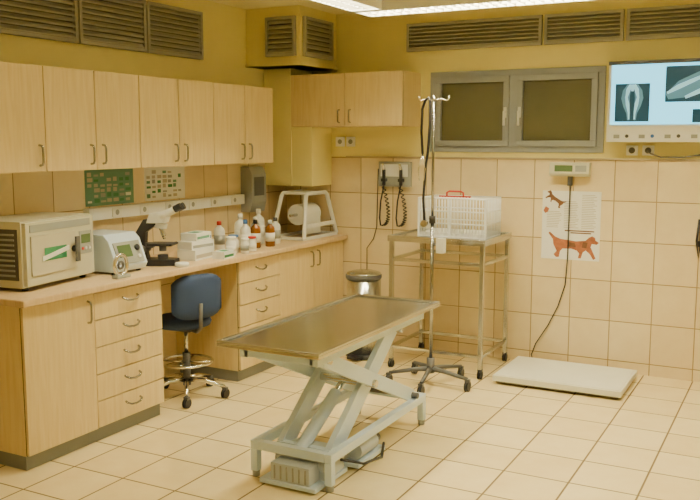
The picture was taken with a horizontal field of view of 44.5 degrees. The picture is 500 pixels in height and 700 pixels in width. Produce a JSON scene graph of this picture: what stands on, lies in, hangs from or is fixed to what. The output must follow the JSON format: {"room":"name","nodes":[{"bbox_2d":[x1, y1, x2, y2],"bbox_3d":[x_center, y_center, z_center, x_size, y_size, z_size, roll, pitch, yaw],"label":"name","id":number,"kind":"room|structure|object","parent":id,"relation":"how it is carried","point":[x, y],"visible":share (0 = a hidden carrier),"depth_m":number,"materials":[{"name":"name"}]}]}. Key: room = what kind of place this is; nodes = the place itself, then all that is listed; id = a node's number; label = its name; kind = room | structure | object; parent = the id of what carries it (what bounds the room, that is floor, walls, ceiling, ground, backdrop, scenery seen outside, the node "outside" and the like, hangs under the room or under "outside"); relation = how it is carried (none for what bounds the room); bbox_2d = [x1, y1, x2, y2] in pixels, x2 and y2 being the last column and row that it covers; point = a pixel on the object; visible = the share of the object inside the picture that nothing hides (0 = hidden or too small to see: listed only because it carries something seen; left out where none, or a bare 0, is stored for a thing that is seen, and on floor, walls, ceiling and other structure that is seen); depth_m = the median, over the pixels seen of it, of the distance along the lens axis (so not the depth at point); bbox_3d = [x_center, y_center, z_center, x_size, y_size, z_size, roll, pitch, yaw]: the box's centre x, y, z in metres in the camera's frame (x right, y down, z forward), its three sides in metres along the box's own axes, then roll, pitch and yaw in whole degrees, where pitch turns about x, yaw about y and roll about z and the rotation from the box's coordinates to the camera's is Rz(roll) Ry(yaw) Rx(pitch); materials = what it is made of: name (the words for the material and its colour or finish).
{"room":"veterinary exam room","nodes":[
{"label":"veterinary exam room","id":0,"kind":"room"},
{"bbox_2d":[0,0,286,375],"bbox_3d":[-2.517,-0.179,3.998,0.210,2.720,8.400,4,8,28],"label":"wall","id":1,"kind":"structure","parent":0,"point":[224,26],"depth_m":6.10,"materials":[{"name":"yellow paint"}]},
{"bbox_2d":[0,0,203,59],"bbox_3d":[-1.809,-1.400,4.947,0.030,0.340,3.060,4,8,28],"label":"air vent","id":2,"kind":"object","parent":1,"relation":"in","point":[145,26],"visible":1,"depth_m":5.47,"materials":[{"name":"grey metal"}]},
{"bbox_2d":[84,168,133,206],"bbox_3d":[-1.560,-0.414,5.556,0.002,0.240,0.440,4,8,28],"label":"poster","id":3,"kind":"object","parent":1,"relation":"attached to","point":[104,186],"visible":0.98,"depth_m":5.54,"materials":[{"name":"paper"}]},
{"bbox_2d":[0,62,272,173],"bbox_3d":[-1.520,-0.780,5.182,0.376,0.570,3.375,4,8,28],"label":"upper cabinet","id":4,"kind":"object","parent":1,"relation":"attached to","point":[52,119],"visible":1,"depth_m":5.14,"materials":[{"name":"brown wood"}]},
{"bbox_2d":[83,194,244,220],"bbox_3d":[-1.254,-0.314,6.090,0.056,0.075,1.680,4,8,28],"label":"cable trunking","id":5,"kind":"object","parent":1,"relation":"attached to","point":[99,213],"visible":0.96,"depth_m":5.90,"materials":[{"name":"white plastic"}]},
{"bbox_2d":[144,166,184,200],"bbox_3d":[-1.304,-0.475,6.033,0.002,0.240,0.430,4,8,28],"label":"poster","id":6,"kind":"object","parent":1,"relation":"attached to","point":[160,183],"visible":1,"depth_m":6.03,"materials":[{"name":"paper"}]},
{"bbox_2d":[240,166,265,211],"bbox_3d":[-0.778,-0.492,6.908,0.113,0.360,0.200,4,8,28],"label":"paper towel dispenser","id":7,"kind":"object","parent":1,"relation":"attached to","point":[253,178],"visible":0.98,"depth_m":6.84,"materials":[{"name":"grey plastic"}]},
{"bbox_2d":[207,0,354,14],"bbox_3d":[0.216,-1.393,2.378,6.400,0.100,8.400,4,8,28],"label":"ceiling","id":8,"kind":"structure","parent":0,"point":[243,4],"depth_m":6.53,"materials":[{"name":"paint"}]},
{"bbox_2d":[245,5,337,70],"bbox_3d":[-0.464,-1.698,6.922,0.529,0.449,0.609,4,8,28],"label":"ventilation duct","id":9,"kind":"object","parent":8,"relation":"attached to","point":[299,37],"visible":0.99,"depth_m":6.71,"materials":[{"name":"yellow paint"}]},
{"bbox_2d":[264,68,331,185],"bbox_3d":[-0.432,-1.019,7.135,0.450,0.948,0.340,4,8,28],"label":"boxed column","id":10,"kind":"structure","parent":9,"relation":"attached to","point":[302,156],"depth_m":7.00,"materials":[{"name":"yellow paint"}]},
{"bbox_2d":[312,0,381,11],"bbox_3d":[-0.455,-1.527,4.547,0.220,0.184,2.400,4,8,28],"label":"fluorescent ceiling light","id":11,"kind":"object","parent":8,"relation":"attached to","point":[349,5],"visible":1,"depth_m":5.43,"materials":[{"name":"white plastic"}]},
{"bbox_2d":[355,0,588,16],"bbox_3d":[1.243,-1.608,5.179,2.620,0.184,0.220,4,8,28],"label":"fluorescent ceiling light","id":12,"kind":"object","parent":8,"relation":"attached to","point":[389,7],"visible":0.84,"depth_m":5.50,"materials":[{"name":"white plastic"}]},
{"bbox_2d":[0,348,699,499],"bbox_3d":[0.216,1.404,2.736,6.400,0.100,8.400,4,8,28],"label":"floor","id":13,"kind":"structure","parent":0,"point":[494,440],"depth_m":4.79,"materials":[{"name":"tile"}]},
{"bbox_2d":[0,279,163,470],"bbox_3d":[-1.629,0.640,4.912,0.604,0.862,1.050,4,8,28],"label":"base cabinet","id":14,"kind":"object","parent":13,"relation":"on","point":[76,373],"visible":0.98,"depth_m":4.63,"materials":[{"name":"brown wood"}]},
{"bbox_2d":[0,231,347,307],"bbox_3d":[-1.085,0.063,5.870,0.605,0.037,3.410,4,8,28],"label":"countertop","id":15,"kind":"structure","parent":14,"relation":"on","point":[94,282],"depth_m":4.97,"materials":[{"name":"laminate"}]},
{"bbox_2d":[0,212,93,290],"bbox_3d":[-1.750,-0.001,4.766,0.428,0.370,0.589,3,8,20],"label":"autoclave","id":16,"kind":"object","parent":15,"relation":"on","point":[37,248],"visible":1,"depth_m":4.59,"materials":[{"name":"beige metal"}]},
{"bbox_2d":[93,229,146,274],"bbox_3d":[-1.464,0.010,5.211,0.363,0.234,0.270,4,8,28],"label":"blood analyzer","id":17,"kind":"object","parent":15,"relation":"on","point":[107,244],"visible":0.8,"depth_m":5.09,"materials":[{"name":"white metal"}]},
{"bbox_2d":[112,253,130,278],"bbox_3d":[-1.327,0.089,4.947,0.050,0.146,0.123,4,8,28],"label":"tape dispenser","id":18,"kind":"object","parent":15,"relation":"on","point":[116,265],"visible":1,"depth_m":4.93,"materials":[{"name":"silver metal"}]},
{"bbox_2d":[136,202,185,265],"bbox_3d":[-1.210,-0.105,5.462,0.320,0.398,0.176,1,7,6],"label":"microscope","id":19,"kind":"object","parent":15,"relation":"on","point":[159,220],"visible":0.86,"depth_m":5.43,"materials":[{"name":"black metal"}]},
{"bbox_2d":[175,262,188,266],"bbox_3d":[-1.061,0.090,5.399,0.090,0.028,0.090,4,8,28],"label":"petri dish","id":20,"kind":"object","parent":15,"relation":"on","point":[177,264],"visible":1,"depth_m":5.36,"materials":[{"name":"white plastic"}]},
{"bbox_2d":[177,247,213,260],"bbox_3d":[-1.037,0.022,5.766,0.141,0.070,0.240,3,8,22],"label":"glove box","id":21,"kind":"object","parent":15,"relation":"on","point":[200,254],"visible":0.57,"depth_m":5.67,"materials":[{"name":"cardboard"}]},
{"bbox_2d":[177,239,213,249],"bbox_3d":[-1.038,-0.041,5.758,0.131,0.055,0.220,5,9,32],"label":"glove box","id":22,"kind":"object","parent":21,"relation":"on","point":[207,243],"visible":0.83,"depth_m":5.68,"materials":[{"name":"white cardboard"}]},
{"bbox_2d":[181,231,209,240],"bbox_3d":[-1.042,-0.096,5.764,0.121,0.050,0.180,3,8,20],"label":"glove box","id":23,"kind":"object","parent":22,"relation":"on","point":[192,235],"visible":1,"depth_m":5.70,"materials":[{"name":"cardboard"}]},
{"bbox_2d":[214,221,224,249],"bbox_3d":[-0.950,-0.106,6.216,0.081,0.210,0.080,4,8,28],"label":"bottle","id":24,"kind":"object","parent":15,"relation":"on","point":[219,232],"visible":0.91,"depth_m":6.19,"materials":[{"name":"plastic"}]},
{"bbox_2d":[212,249,233,258],"bbox_3d":[-0.858,0.028,5.796,0.091,0.050,0.140,3,8,22],"label":"glove box","id":25,"kind":"object","parent":15,"relation":"on","point":[223,253],"visible":1,"depth_m":5.75,"materials":[{"name":"white cardboard"}]},
{"bbox_2d":[226,236,235,254],"bbox_3d":[-0.828,-0.031,5.943,0.073,0.130,0.072,4,8,28],"label":"pill bottle","id":26,"kind":"object","parent":15,"relation":"on","point":[230,243],"visible":0.84,"depth_m":5.91,"materials":[{"name":"white plastic"}]},
{"bbox_2d":[228,234,238,252],"bbox_3d":[-0.825,-0.045,6.054,0.073,0.130,0.072,4,8,28],"label":"pill bottle","id":27,"kind":"object","parent":15,"relation":"on","point":[236,235],"visible":0.44,"depth_m":6.04,"materials":[{"name":"white plastic"}]},
{"bbox_2d":[234,213,242,247],"bbox_3d":[-0.816,-0.147,6.379,0.091,0.250,0.090,4,8,28],"label":"bottle","id":28,"kind":"object","parent":15,"relation":"on","point":[239,223],"visible":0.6,"depth_m":6.34,"materials":[{"name":"white plastic"}]},
{"bbox_2d":[241,238,248,253],"bbox_3d":[-0.741,-0.031,6.022,0.061,0.110,0.060,4,8,28],"label":"pill bottle","id":29,"kind":"object","parent":15,"relation":"on","point":[244,241],"visible":1,"depth_m":6.00,"materials":[{"name":"plastic"}]},
{"bbox_2d":[240,219,250,248],"bbox_3d":[-0.762,-0.113,6.229,0.077,0.220,0.076,4,8,28],"label":"spray bottle","id":30,"kind":"object","parent":15,"relation":"on","point":[245,231],"visible":0.67,"depth_m":6.20,"materials":[{"name":"white plastic"}]},
{"bbox_2d":[248,236,255,251],"bbox_3d":[-0.702,-0.045,6.137,0.061,0.110,0.060,4,8,28],"label":"pill bottle","id":31,"kind":"object","parent":15,"relation":"on","point":[252,241],"visible":0.86,"depth_m":6.11,"materials":[{"name":"white plastic"}]},
{"bbox_2d":[251,219,260,247],"bbox_3d":[-0.701,-0.122,6.343,0.077,0.210,0.076,4,8,28],"label":"bottle","id":32,"kind":"object","parent":15,"relation":"on","point":[255,229],"visible":0.84,"depth_m":6.32,"materials":[{"name":"brown glass"}]},
{"bbox_2d":[255,209,264,243],"bbox_3d":[-0.704,-0.184,6.588,0.091,0.270,0.090,4,8,28],"label":"bottle","id":33,"kind":"object","parent":15,"relation":"on","point":[260,218],"visible":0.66,"depth_m":6.56,"materials":[{"name":"white plastic"}]},
{"bbox_2d":[265,220,274,246],"bbox_3d":[-0.600,-0.128,6.426,0.073,0.200,0.072,4,8,28],"label":"bottle","id":34,"kind":"object","parent":15,"relation":"on","point":[269,230],"visible":1,"depth_m":6.40,"materials":[{"name":"brown glass"}]},
{"bbox_2d":[272,217,280,243],"bbox_3d":[-0.578,-0.152,6.616,0.081,0.200,0.080,4,8,28],"label":"bottle","id":35,"kind":"object","parent":15,"relation":"on","point":[275,223],"visible":0.78,"depth_m":6.59,"materials":[{"name":"plastic"}]},
{"bbox_2d":[275,189,337,240],"bbox_3d":[-0.372,-0.300,7.052,0.334,0.381,0.560,4,8,28],"label":"stand","id":36,"kind":"object","parent":15,"relation":"on","point":[307,214],"visible":0.96,"depth_m":6.97,"materials":[{"name":"white plastic"}]},
{"bbox_2d":[162,273,229,408],"bbox_3d":[-1.075,0.552,5.662,0.528,0.845,0.538,4,8,28],"label":"swivel chair","id":37,"kind":"object","parent":13,"relation":"on","point":[196,298],"visible":0.81,"depth_m":5.48,"materials":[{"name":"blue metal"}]},
{"bbox_2d":[175,240,342,381],"bbox_3d":[-0.644,0.405,6.750,0.604,0.862,1.528,4,8,28],"label":"base cabinet","id":38,"kind":"object","parent":13,"relation":"on","point":[263,290],"visible":0.63,"depth_m":6.19,"materials":[{"name":"brown wood"}]},
{"bbox_2d":[216,293,439,493],"bbox_3d":[-0.049,0.736,4.642,0.577,0.740,1.440,4,8,28],"label":"examination table","id":39,"kind":"object","parent":13,"relation":"on","point":[310,343],"visible":1,"depth_m":4.43,"materials":[{"name":"metal"}]},
{"bbox_2d":[346,269,381,360],"bbox_3d":[0.099,0.498,6.694,0.284,0.690,0.345,4,8,28],"label":"pedal bin","id":40,"kind":"object","parent":13,"relation":"on","point":[359,281],"visible":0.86,"depth_m":6.59,"materials":[{"name":"silver metal"}]},
{"bbox_2d":[386,95,470,392],"bbox_3d":[0.569,-0.044,5.829,0.577,1.985,0.618,4,8,28],"label":"stand","id":41,"kind":"object","parent":13,"relation":"on","point":[430,367],"visible":0.93,"depth_m":5.85,"materials":[{"name":"silver metal"}]},
{"bbox_2d":[418,96,430,226],"bbox_3d":[0.502,-0.593,5.770,0.090,0.878,0.027,4,8,28],"label":"stethoscope","id":42,"kind":"object","parent":41,"relation":"hanging from","point":[424,222],"visible":1,"depth_m":5.76,"materials":[{"name":"black rubber"}]},
{"bbox_2d":[387,228,511,378],"bbox_3d":[0.752,0.373,6.456,0.750,0.999,0.633,4,8,28],"label":"trolley","id":43,"kind":"object","parent":13,"relation":"on","point":[410,235],"visible":0.94,"depth_m":6.33,"materials":[{"name":"silver metal"}]},
{"bbox_2d":[417,190,500,239],"bbox_3d":[0.817,-0.275,6.366,0.528,0.336,0.348,4,8,28],"label":"wire cage","id":44,"kind":"object","parent":43,"relation":"on","point":[494,202],"visible":0.93,"depth_m":6.28,"materials":[{"name":"white plastic"}]},
{"bbox_2d":[493,356,636,398],"bbox_3d":[1.523,0.895,6.041,0.870,0.069,0.610,4,8,28],"label":"scale","id":45,"kind":"object","parent":13,"relation":"on","point":[604,381],"visible":1,"depth_m":5.94,"materials":[{"name":"metal"}]},
{"bbox_2d":[287,0,699,381],"bbox_3d":[2.226,-0.448,6.097,6.200,2.720,0.210,4,8,28],"label":"wall","id":46,"kind":"structure","parent":0,"point":[637,307],"depth_m":6.46,"materials":[{"name":"beige tile"}]},
{"bbox_2d":[336,137,354,146],"bbox_3d":[-0.038,-0.904,7.135,0.180,0.080,0.016,4,8,28],"label":"wall socket","id":47,"kind":"object","parent":46,"relation":"attached to","point":[340,141],"visible":1,"depth_m":7.13,"materials":[{"name":"white plastic"}]},
{"bbox_2d":[291,71,420,126],"bbox_3d":[0.032,-1.197,6.848,0.994,0.415,0.385,4,8,28],"label":"upper cabinet","id":48,"kind":"object","parent":46,"relation":"attached to","point":[383,98],"visible":0.98,"depth_m":6.68,"materials":[{"name":"brown wood"}]},
{"bbox_2d":[366,169,378,268],"bbox_3d":[0.187,-0.193,7.094,0.108,0.960,0.011,4,8,28],"label":"power cable","id":49,"kind":"object","parent":46,"relation":"attached to","point":[378,169],"visible":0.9,"depth_m":7.05,"materials":[{"name":"black rubber"}]},
{"bbox_2d":[379,161,411,226],"bbox_3d":[0.353,-0.450,6.925,0.280,0.526,0.097,4,8,28],"label":"wall diagnostic set","id":50,"kind":"object","parent":46,"relation":"attached to","point":[395,174],"visible":1,"depth_m":6.91,"materials":[{"name":"white plastic"}]},
{"bbox_2d":[430,66,606,152],"bbox_3d":[1.231,-1.047,6.441,1.348,0.618,0.128,4,8,28],"label":"window","id":51,"kind":"structure","parent":46,"relation":"in","point":[559,109],"depth_m":6.40,"materials":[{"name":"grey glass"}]},
{"bbox_2d":[346,156,699,160],"bbox_3d":[2.440,-0.613,5.836,5.600,0.012,0.010,4,8,28],"label":"trim","id":52,"kind":"structure","parent":46,"relation":"attached to","point":[346,156],"depth_m":6.39,"materials":[{"name":"tile"}]},
{"bbox_2d":[406,4,699,51],"bbox_3d":[1.976,-1.573,5.961,3.450,0.215,0.030,4,8,28],"label":"air vent","id":53,"kind":"object","parent":46,"relation":"in","point":[676,21],"visible":1,"depth_m":6.20,"materials":[{"name":"grey metal"}]},
{"bbox_2d":[531,162,590,356],"bbox_3d":[1.556,0.116,6.361,0.404,1.526,0.082,4,8,28],"label":"display","id":54,"kind":"object","parent":46,"relation":"attached to","point":[570,169],"visible":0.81,"depth_m":6.25,"materials":[{"name":"beige plastic"}]},
{"bbox_2d":[541,190,601,261],"bbox_3d":[1.633,-0.181,6.327,0.430,0.512,0.003,4,8,28],"label":"poster","id":55,"kind":"object","parent":46,"relation":"attached to","point":[585,207],"visible":1,"depth_m":6.32,"materials":[{"name":"paper"}]},
{"bbox_2d":[606,58,699,141],"bbox_3d":[2.280,-1.015,5.815,1.010,0.555,0.126,4,8,28],"label":"x-ray lightbox","id":56,"kind":"object","parent":46,"relation":"attached to","point":[649,100],"visible":1,"depth_m":5.86,"materials":[{"name":"white plastic"}]},
{"bbox_2d":[626,145,699,157],"bbox_3d":[2.284,-0.682,5.896,0.741,0.095,0.055,4,8,28],"label":"wall socket","id":57,"kind":"object","parent":46,"relation":"attached to","point":[648,150],"visible":1,"depth_m":6.02,"materials":[{"name":"white plastic"}]},
{"bbox_2d":[696,219,699,257],"bbox_3d":[2.413,-0.073,5.909,0.046,0.279,0.028,4,8,28],"label":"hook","id":58,"kind":"object","parent":46,"relation":"attached to","point":[698,225],"visible":1,"depth_m":5.90,"materials":[{"name":"black metal"}]}
]}

